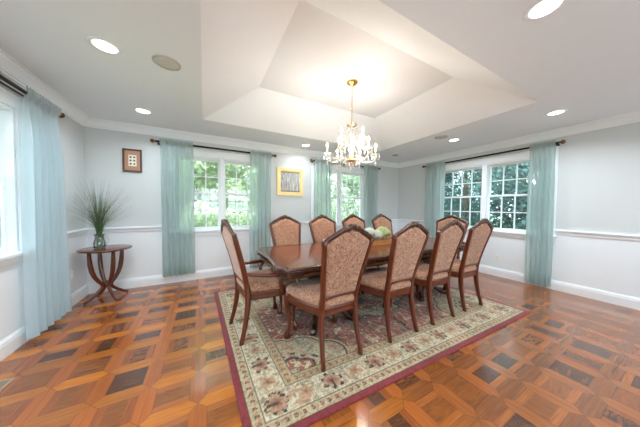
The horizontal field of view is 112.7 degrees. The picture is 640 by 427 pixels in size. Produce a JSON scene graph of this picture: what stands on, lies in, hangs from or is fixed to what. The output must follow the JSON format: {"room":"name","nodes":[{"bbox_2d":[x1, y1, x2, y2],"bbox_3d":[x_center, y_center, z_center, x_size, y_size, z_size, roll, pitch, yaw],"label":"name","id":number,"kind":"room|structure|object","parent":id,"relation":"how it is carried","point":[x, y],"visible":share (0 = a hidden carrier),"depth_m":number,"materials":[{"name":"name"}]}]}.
{"room":"dining room","nodes":[
{"label":"dining room","id":0,"kind":"room"},
{"bbox_2d":[0,72,86,340],"bbox_3d":[-1.841,-0.214,0.108,0.160,3.050,6.884,-1,2,-29],"label":"wall","id":1,"kind":"structure","parent":0,"point":[12,305],"depth_m":2.66,"materials":[{"name":"paint"}]},
{"bbox_2d":[0,86,22,267],"bbox_3d":[-2.442,-0.282,1.268,0.215,1.485,1.640,-1,2,-29],"label":"window","id":2,"kind":"structure","parent":1,"relation":"in","point":[10,104],"depth_m":1.89,"materials":[{"name":"white paint"}]},
{"bbox_2d":[0,74,64,117],"bbox_3d":[-2.392,-1.065,1.394,0.118,0.072,2.296,-1,2,-29],"label":"curtain rod","id":3,"kind":"object","parent":1,"relation":"attached to","point":[2,77],"visible":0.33,"depth_m":1.81,"materials":[{"name":"brown metal"}]},
{"bbox_2d":[19,86,71,340],"bbox_3d":[-2.773,-0.006,2.179,0.088,2.290,0.627,-1,2,-30],"label":"sheer curtain","id":4,"kind":"object","parent":3,"relation":"hanging from","point":[47,295],"visible":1,"depth_m":2.07,"materials":[{"name":"blue fabric"}]},
{"bbox_2d":[0,49,88,125],"bbox_3d":[-1.725,-1.182,0.137,0.088,0.115,6.564,-1,2,-29],"label":"trim","id":5,"kind":"structure","parent":1,"relation":"attached to","point":[9,67],"depth_m":2.08,"materials":[{"name":"white paint"}]},
{"bbox_2d":[0,283,88,361],"bbox_3d":[-1.772,1.184,0.195,0.020,0.150,6.564,-1,2,-29],"label":"baseboard","id":6,"kind":"structure","parent":1,"relation":"attached to","point":[8,345],"depth_m":1.90,"materials":[{"name":"white paint"}]},
{"bbox_2d":[71,269,74,278],"bbox_3d":[-3.165,0.779,2.735,0.008,0.116,0.072,-1,2,-29],"label":"wall outlet","id":7,"kind":"object","parent":1,"relation":"attached to","point":[72,271],"visible":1,"depth_m":2.73,"materials":[{"name":"white plastic"}]},
{"bbox_2d":[67,228,87,237],"bbox_3d":[-1.760,0.352,0.172,0.034,0.084,6.564,-1,2,-29],"label":"trim","id":8,"kind":"structure","parent":1,"relation":"attached to","point":[78,232],"depth_m":2.79,"materials":[{"name":"white paint"}]},
{"bbox_2d":[83,126,398,282],"bbox_3d":[-0.600,-0.346,4.610,6.647,3.050,0.160,-1,2,-29],"label":"wall","id":9,"kind":"structure","parent":0,"point":[102,147],"depth_m":3.37,"materials":[{"name":"paint"}]},
{"bbox_2d":[122,148,141,172],"bbox_3d":[-2.863,-0.808,3.253,0.227,0.345,0.028,-1,2,-29],"label":"framed print","id":10,"kind":"object","parent":9,"relation":"attached to","point":[131,158],"visible":1,"depth_m":3.25,"materials":[{"name":"brown wood"}]},
{"bbox_2d":[128,155,136,165],"bbox_3d":[-2.862,-0.808,3.252,0.095,0.169,0.002,-1,2,-29],"label":"print","id":11,"kind":"object","parent":10,"relation":"attached to","point":[132,159],"depth_m":3.25,"materials":[{"name":"beige paper"}]},
{"bbox_2d":[88,264,270,293],"bbox_3d":[-0.568,1.056,4.575,6.327,0.150,0.020,-1,2,-29],"label":"baseboard","id":12,"kind":"structure","parent":9,"relation":"attached to","point":[208,273],"depth_m":3.50,"materials":[{"name":"white paint"}]},
{"bbox_2d":[150,139,276,156],"bbox_3d":[-1.758,-1.136,3.794,2.006,0.072,0.118,-1,2,-29],"label":"curtain rod","id":13,"kind":"object","parent":9,"relation":"attached to","point":[151,140],"visible":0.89,"depth_m":3.71,"materials":[{"name":"brown metal"}]},
{"bbox_2d":[159,138,194,276],"bbox_3d":[-2.323,-0.084,3.492,0.462,2.210,0.084,-1,2,-29],"label":"sheer curtain","id":14,"kind":"object","parent":13,"relation":"hanging from","point":[177,159],"visible":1,"depth_m":3.49,"materials":[{"name":"teal fabric"}]},
{"bbox_2d":[249,150,271,267],"bbox_3d":[-1.149,-0.080,4.132,0.425,2.240,0.081,-1,2,-29],"label":"sheer curtain","id":15,"kind":"object","parent":13,"relation":"hanging from","point":[260,162],"visible":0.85,"depth_m":4.12,"materials":[{"name":"teal fabric"}]},
{"bbox_2d":[193,149,249,235],"bbox_3d":[-1.804,-0.361,3.922,1.638,1.485,0.215,-1,2,-29],"label":"window","id":16,"kind":"structure","parent":9,"relation":"in","point":[199,155],"depth_m":3.89,"materials":[{"name":"white paint"}]},
{"bbox_2d":[84,117,398,167],"bbox_3d":[-0.534,-1.309,4.471,6.327,0.115,0.088,-1,2,-29],"label":"trim","id":17,"kind":"structure","parent":9,"relation":"attached to","point":[90,122],"depth_m":3.68,"materials":[{"name":"white paint"}]},
{"bbox_2d":[87,219,397,233],"bbox_3d":[-0.558,0.224,4.543,6.327,0.084,0.034,-1,2,-29],"label":"trim","id":18,"kind":"structure","parent":9,"relation":"attached to","point":[140,228],"depth_m":3.27,"materials":[{"name":"white paint"}]},
{"bbox_2d":[277,167,302,195],"bbox_3d":[-0.623,-0.665,4.478,0.570,0.575,0.028,-1,2,-29],"label":"framed painting","id":19,"kind":"object","parent":9,"relation":"attached to","point":[289,180],"visible":1,"depth_m":4.47,"materials":[{"name":"yellow wood"}]},
{"bbox_2d":[311,163,363,228],"bbox_3d":[0.480,-0.383,5.166,1.640,1.485,0.215,-1,2,-29],"label":"window","id":20,"kind":"structure","parent":9,"relation":"in","point":[341,170],"depth_m":5.16,"materials":[{"name":"white paint"}]},
{"bbox_2d":[310,159,380,169],"bbox_3d":[0.668,-1.159,5.115,2.051,0.072,0.118,-1,2,-29],"label":"curtain rod","id":21,"kind":"object","parent":9,"relation":"attached to","point":[311,160],"visible":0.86,"depth_m":4.94,"materials":[{"name":"brown metal"}]},
{"bbox_2d":[314,158,332,218],"bbox_3d":[0.069,-0.092,4.796,0.451,2.240,0.090,-1,2,-29],"label":"sheer curtain","id":22,"kind":"object","parent":21,"relation":"hanging from","point":[322,172],"visible":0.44,"depth_m":4.78,"materials":[{"name":"teal fabric"}]},
{"bbox_2d":[363,164,377,228],"bbox_3d":[1.284,-0.103,5.459,0.482,2.240,0.096,-1,2,-29],"label":"sheer curtain","id":23,"kind":"object","parent":21,"relation":"hanging from","point":[370,210],"visible":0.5,"depth_m":5.44,"materials":[{"name":"teal fabric"}]},
{"bbox_2d":[0,260,639,426],"bbox_3d":[0.996,1.273,1.707,6.527,0.080,6.764,-1,2,-29],"label":"floor","id":24,"kind":"structure","parent":0,"point":[154,355],"depth_m":1.66,"materials":[{"name":"brown wood"}]},
{"bbox_2d":[0,377,15,391],"bbox_3d":[-2.237,1.215,1.411,0.140,0.005,0.300,-1,2,-29],"label":"floor vent","id":25,"kind":"object","parent":24,"relation":"in","point":[8,381],"visible":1,"depth_m":1.53,"materials":[{"name":"metal"}]},
{"bbox_2d":[76,244,131,304],"bbox_3d":[-2.918,0.815,2.916,0.540,0.698,0.540,-1,2,-29],"label":"side table","id":26,"kind":"object","parent":24,"relation":"on","point":[104,283],"visible":0.99,"depth_m":2.86,"materials":[{"name":"brown wood"}]},
{"bbox_2d":[93,234,108,248],"bbox_3d":[-2.941,0.372,2.849,0.141,0.189,0.124,1,2,9],"label":"glass vase","id":27,"kind":"object","parent":26,"relation":"on","point":[94,241],"visible":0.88,"depth_m":2.83,"materials":[{"name":"clear glass"}]},
{"bbox_2d":[68,178,138,246],"bbox_3d":[-2.797,-0.028,2.792,0.668,0.960,0.887,-1,2,-29],"label":"grass plant","id":28,"kind":"object","parent":27,"relation":"in","point":[99,223],"visible":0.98,"depth_m":2.83,"materials":[{"name":"green plant"}]},
{"bbox_2d":[214,265,530,426],"bbox_3d":[0.507,1.186,2.875,3.489,0.010,2.462,-1,2,-29],"label":"area rug","id":29,"kind":"object","parent":24,"relation":"on","point":[278,381],"visible":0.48,"depth_m":1.91,"materials":[{"name":"beige carpet"}]},
{"bbox_2d":[220,219,298,345],"bbox_3d":[-0.645,0.624,2.241,0.717,1.147,0.657,-1,2,-35],"label":"armchair","id":30,"kind":"object","parent":29,"relation":"on","point":[262,283],"visible":0.94,"depth_m":2.06,"materials":[{"name":"brown fabric"}]},
{"bbox_2d":[269,215,307,313],"bbox_3d":[-0.371,0.605,2.909,0.624,1.147,0.717,-1,2,-29],"label":"dining chair","id":31,"kind":"object","parent":29,"relation":"on","point":[284,230],"visible":0.52,"depth_m":3.09,"materials":[{"name":"brown fabric"}]},
{"bbox_2d":[283,223,373,371],"bbox_3d":[0.074,0.639,1.928,0.624,1.147,0.717,-1,2,-31],"label":"dining chair","id":32,"kind":"object","parent":29,"relation":"on","point":[345,253],"visible":1,"depth_m":1.72,"materials":[{"name":"brown fabric"}]},
{"bbox_2d":[309,214,360,294],"bbox_3d":[0.182,0.600,3.210,0.624,1.147,0.717,-1,2,-29],"label":"dining chair","id":33,"kind":"object","parent":29,"relation":"on","point":[321,226],"visible":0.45,"depth_m":3.39,"materials":[{"name":"brown fabric"}]},
{"bbox_2d":[255,236,465,335],"bbox_3d":[0.720,0.806,2.916,2.972,0.747,1.080,-1,2,-29],"label":"dining table","id":34,"kind":"object","parent":29,"relation":"on","point":[297,261],"visible":0.35,"depth_m":2.28,"materials":[{"name":"brown wood"}]},
{"bbox_2d":[372,238,391,245],"bbox_3d":[0.766,0.397,2.950,0.560,0.068,0.140,-1,2,-29],"label":"planter box","id":35,"kind":"object","parent":34,"relation":"on","point":[385,241],"visible":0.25,"depth_m":2.93,"materials":[{"name":"brown wood"}]},
{"bbox_2d":[365,227,374,235],"bbox_3d":[0.675,0.302,2.901,0.190,0.230,0.180,2,2,35],"label":"hydrangea","id":36,"kind":"object","parent":35,"relation":"on","point":[370,230],"visible":0.54,"depth_m":2.84,"materials":[{"name":"white plant"}]},
{"bbox_2d":[372,230,383,240],"bbox_3d":[0.773,0.318,2.926,0.176,0.198,0.190,-1,2,-29],"label":"hydrangea","id":37,"kind":"object","parent":35,"relation":"on","point":[378,234],"visible":0.65,"depth_m":2.86,"materials":[{"name":"white plant"}]},
{"bbox_2d":[376,226,390,239],"bbox_3d":[0.892,0.298,3.023,0.210,0.234,0.255,-1,2,-29],"label":"hydrangea","id":38,"kind":"object","parent":35,"relation":"on","point":[386,232],"visible":0.67,"depth_m":2.95,"materials":[{"name":"green plant"}]},
{"bbox_2d":[342,214,384,293],"bbox_3d":[0.736,0.595,3.511,0.624,1.147,0.717,-1,2,-29],"label":"dining chair","id":39,"kind":"object","parent":29,"relation":"on","point":[352,218],"visible":0.24,"depth_m":3.74,"materials":[{"name":"brown fabric"}]},
{"bbox_2d":[371,214,392,266],"bbox_3d":[1.324,0.589,3.832,0.624,1.147,0.717,-1,2,-29],"label":"dining chair","id":40,"kind":"object","parent":29,"relation":"on","point":[380,220],"visible":0.28,"depth_m":4.05,"materials":[{"name":"brown fabric"}]},
{"bbox_2d":[346,221,429,342],"bbox_3d":[0.716,0.633,2.277,0.624,1.147,0.717,-1,2,-29],"label":"dining chair","id":41,"kind":"object","parent":29,"relation":"on","point":[408,244],"visible":0.94,"depth_m":2.07,"materials":[{"name":"brown fabric"}]},
{"bbox_2d":[390,220,465,324],"bbox_3d":[1.280,0.628,2.584,0.624,1.147,0.717,-1,2,-29],"label":"dining chair","id":42,"kind":"object","parent":29,"relation":"on","point":[448,239],"visible":0.88,"depth_m":2.36,"materials":[{"name":"brown fabric"}]},
{"bbox_2d":[421,215,468,288],"bbox_3d":[2.062,0.600,3.640,0.717,1.147,0.657,-1,2,-29],"label":"armchair","id":43,"kind":"object","parent":29,"relation":"on","point":[439,223],"visible":0.23,"depth_m":3.73,"materials":[{"name":"brown fabric"}]},
{"bbox_2d":[421,218,493,311],"bbox_3d":[1.837,0.622,2.888,0.624,1.147,0.717,-1,2,-28],"label":"dining chair","id":44,"kind":"object","parent":29,"relation":"on","point":[478,236],"visible":0.84,"depth_m":2.66,"materials":[{"name":"brown fabric"}]},
{"bbox_2d":[0,0,639,162],"bbox_3d":[1.017,-1.486,1.621,6.527,0.440,6.764,-1,2,-29],"label":"ceiling","id":45,"kind":"structure","parent":0,"point":[582,58],"depth_m":2.04,"materials":[{"name":"paint"}]},
{"bbox_2d":[86,36,121,54],"bbox_3d":[-1.650,-1.283,1.636,0.196,0.006,0.196,-1,2,-29],"label":"recessed light","id":46,"kind":"object","parent":45,"relation":"in","point":[106,46],"visible":1,"depth_m":1.63,"materials":[{"name":"white paint"}]},
{"bbox_2d":[133,107,152,114],"bbox_3d":[-2.288,-1.323,2.757,0.196,0.006,0.196,-1,2,-29],"label":"recessed light","id":47,"kind":"object","parent":45,"relation":"in","point":[140,110],"visible":1,"depth_m":2.74,"materials":[{"name":"white paint"}]},
{"bbox_2d":[152,54,180,70],"bbox_3d":[-1.311,-1.286,1.826,0.206,0.007,0.206,-1,2,-29],"label":"ceiling speaker","id":48,"kind":"object","parent":45,"relation":"attached to","point":[168,63],"visible":1,"depth_m":1.81},
{"bbox_2d":[323,79,379,171],"bbox_3d":[0.411,-1.115,2.760,0.677,1.142,0.746,-1,2,-29],"label":"chandelier","id":49,"kind":"object","parent":45,"relation":"hanging from","point":[351,161],"visible":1,"depth_m":2.73,"materials":[{"name":"glass"}]},
{"bbox_2d":[434,135,447,138],"bbox_3d":[2.092,-1.319,3.684,0.206,0.007,0.206,-1,2,-29],"label":"ceiling speaker","id":50,"kind":"object","parent":45,"relation":"attached to","point":[439,136],"visible":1,"depth_m":3.69},
{"bbox_2d":[448,138,459,141],"bbox_3d":[2.415,-1.322,3.844,0.196,0.006,0.196,-1,2,-29],"label":"recessed light","id":51,"kind":"object","parent":45,"relation":"in","point":[454,139],"visible":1,"depth_m":3.85,"materials":[{"name":"white paint"}]},
{"bbox_2d":[523,0,567,20],"bbox_3d":[1.367,-1.250,1.294,0.196,0.006,0.196,-1,2,-29],"label":"recessed light","id":52,"kind":"object","parent":45,"relation":"in","point":[540,9],"visible":1,"depth_m":1.30,"materials":[{"name":"white paint"}]},
{"bbox_2d":[545,109,567,115],"bbox_3d":[3.003,-1.282,2.712,0.196,0.006,0.196,-1,2,-29],"label":"recessed light","id":53,"kind":"object","parent":45,"relation":"in","point":[560,111],"visible":1,"depth_m":2.70,"materials":[{"name":"white paint"}]},
{"bbox_2d":[397,122,639,297],"bbox_3d":[3.856,-0.269,3.211,0.160,3.050,6.884,-1,2,-29],"label":"wall","id":54,"kind":"structure","parent":0,"point":[598,182],"depth_m":3.05,"materials":[{"name":"paint"}]},
{"bbox_2d":[422,140,565,167],"bbox_3d":[3.127,-1.114,4.245,0.118,0.072,2.386,-1,2,-29],"label":"curtain rod","id":55,"kind":"object","parent":54,"relation":"attached to","point":[561,141],"visible":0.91,"depth_m":3.89,"materials":[{"name":"brown metal"}]},
{"bbox_2d":[424,161,445,237],"bbox_3d":[2.691,-0.059,5.006,0.091,2.280,0.479,-1,2,-29],"label":"sheer curtain","id":56,"kind":"object","parent":55,"relation":"hanging from","point":[435,172],"visible":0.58,"depth_m":5.01,"materials":[{"name":"teal fabric"}]},
{"bbox_2d":[524,139,555,286],"bbox_3d":[3.544,0.004,3.443,0.088,2.295,0.317,-1,2,-29],"label":"sheer curtain","id":57,"kind":"object","parent":55,"relation":"hanging from","point":[541,176],"visible":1,"depth_m":3.43,"materials":[{"name":"teal fabric"}]},
{"bbox_2d":[495,255,499,260],"bbox_3d":[3.336,0.836,4.008,0.008,0.116,0.072,-1,2,-29],"label":"wall outlet","id":58,"kind":"object","parent":54,"relation":"attached to","point":[497,257],"visible":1,"depth_m":4.00,"materials":[{"name":"white plastic"}]},
{"bbox_2d":[444,146,559,240],"bbox_3d":[3.271,-0.333,4.226,0.215,1.485,2.030,-1,2,-29],"label":"window","id":59,"kind":"structure","parent":54,"relation":"in","point":[486,164],"depth_m":4.09,"materials":[{"name":"white paint"}]},
{"bbox_2d":[398,219,639,241],"bbox_3d":[3.767,0.298,3.182,0.034,0.084,6.564,-1,2,-29],"label":"trim","id":60,"kind":"structure","parent":54,"relation":"attached to","point":[627,237],"depth_m":3.00,"materials":[{"name":"white paint"}]},
{"bbox_2d":[399,111,639,167],"bbox_3d":[3.754,-1.235,3.121,0.088,0.115,6.564,-1,2,-29],"label":"trim","id":61,"kind":"structure","parent":54,"relation":"attached to","point":[632,117],"depth_m":3.44,"materials":[{"name":"white paint"}]},
{"bbox_2d":[479,264,639,309],"bbox_3d":[3.767,1.131,3.211,0.020,0.150,6.564,-1,2,-29],"label":"baseboard","id":62,"kind":"structure","parent":54,"relation":"attached to","point":[596,294],"depth_m":3.13,"materials":[{"name":"white paint"}]},
{"label":"outside","id":63,"kind":"structure","parent":0,"visible":0},
{"bbox_3d":[-0.210,1.776,5.645,85.000,0.150,90.000,-1,2,-29],"label":"lawn","id":64,"kind":"structure","parent":63,"visible":0},
{"bbox_2d":[198,174,215,220],"bbox_3d":[-10.809,-1.087,12.302,8.800,5.000,6.000,-1,2,-29],"label":"house","id":65,"kind":"structure","parent":64,"relation":"on","point":[199,196],"depth_m":11.84,"materials":[{"name":"white"}]},
{"bbox_2d":[194,200,248,226],"bbox_3d":[-3.076,0.818,5.948,2.812,2.386,2.721,-1,2,-29],"label":"bush","id":66,"kind":"object","parent":64,"relation":"on","point":[199,216],"visible":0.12,"depth_m":5.57,"materials":[{"name":"green plant"}]},
{"bbox_2d":[194,161,248,225],"bbox_3d":[-4.675,-1.548,8.042,4.271,6.421,4.398,1,2,12],"label":"tree","id":67,"kind":"object","parent":64,"relation":"on","point":[201,164],"visible":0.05,"depth_m":7.31,"materials":[{"name":"green plant"}]},
{"bbox_2d":[197,162,249,224],"bbox_3d":[-2.409,-1.526,8.440,4.432,6.251,3.634,-1,2,-36],"label":"tree","id":68,"kind":"object","parent":64,"relation":"on","point":[242,184],"visible":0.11,"depth_m":7.57,"materials":[{"name":"green plant"}]},
{"bbox_2d":[198,167,248,214],"bbox_3d":[-4.883,-1.788,12.360,6.106,7.121,5.589,1,2,19],"label":"tree","id":69,"kind":"object","parent":64,"relation":"on","point":[245,167],"visible":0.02,"depth_m":11.13,"materials":[{"name":"green plant"}]},
{"bbox_2d":[332,200,358,220],"bbox_3d":[0.723,0.650,8.332,3.037,2.497,2.953,-1,2,-29],"label":"bush","id":70,"kind":"object","parent":64,"relation":"on","point":[333,204],"visible":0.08,"depth_m":8.49,"materials":[{"name":"green plant"}]},
{"bbox_2d":[332,174,359,216],"bbox_3d":[0.092,-1.788,10.713,4.951,6.972,4.639,2,2,37],"label":"tree","id":71,"kind":"object","parent":64,"relation":"on","point":[350,178],"visible":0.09,"depth_m":9.90,"materials":[{"name":"green plant"}]},
{"bbox_2d":[332,174,359,216],"bbox_3d":[1.499,-2.782,14.858,6.321,8.416,6.334,-1,2,-29],"label":"tree","id":72,"kind":"object","parent":64,"relation":"on","point":[333,180],"visible":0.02,"depth_m":15.61,"materials":[{"name":"green plant"}]},
{"bbox_2d":[444,171,480,224],"bbox_3d":[7.212,-1.855,12.388,5.399,6.803,5.368,-1,2,-29],"label":"tree","id":73,"kind":"object","parent":64,"relation":"on","point":[447,188],"visible":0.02,"depth_m":12.31,"materials":[{"name":"green plant"}]},
{"bbox_2d":[444,167,524,228],"bbox_3d":[6.074,-1.389,9.124,4.266,6.060,4.441,-1,2,-29],"label":"tree","id":74,"kind":"object","parent":64,"relation":"on","point":[506,218],"visible":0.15,"depth_m":8.70,"materials":[{"name":"green plant"}]},
{"bbox_2d":[446,170,526,221],"bbox_3d":[11.018,-2.697,14.859,7.650,8.936,7.321,2,2,36],"label":"tree","id":75,"kind":"object","parent":64,"relation":"on","point":[469,170],"visible":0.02,"depth_m":14.48,"materials":[{"name":"green plant"}]},
{"bbox_2d":[460,162,528,229],"bbox_3d":[7.036,-1.188,5.970,4.852,5.870,4.620,-1,2,-29],"label":"tree","id":76,"kind":"object","parent":64,"relation":"on","point":[522,171],"visible":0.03,"depth_m":6.19,"materials":[{"name":"green plant"}]},
{"bbox_2d":[492,163,528,228],"bbox_3d":[9.426,-1.414,8.497,3.999,6.199,4.797,1,2,12],"label":"tree","id":77,"kind":"object","parent":64,"relation":"on","point":[525,176],"visible":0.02,"depth_m":8.80,"materials":[{"name":"green plant"}]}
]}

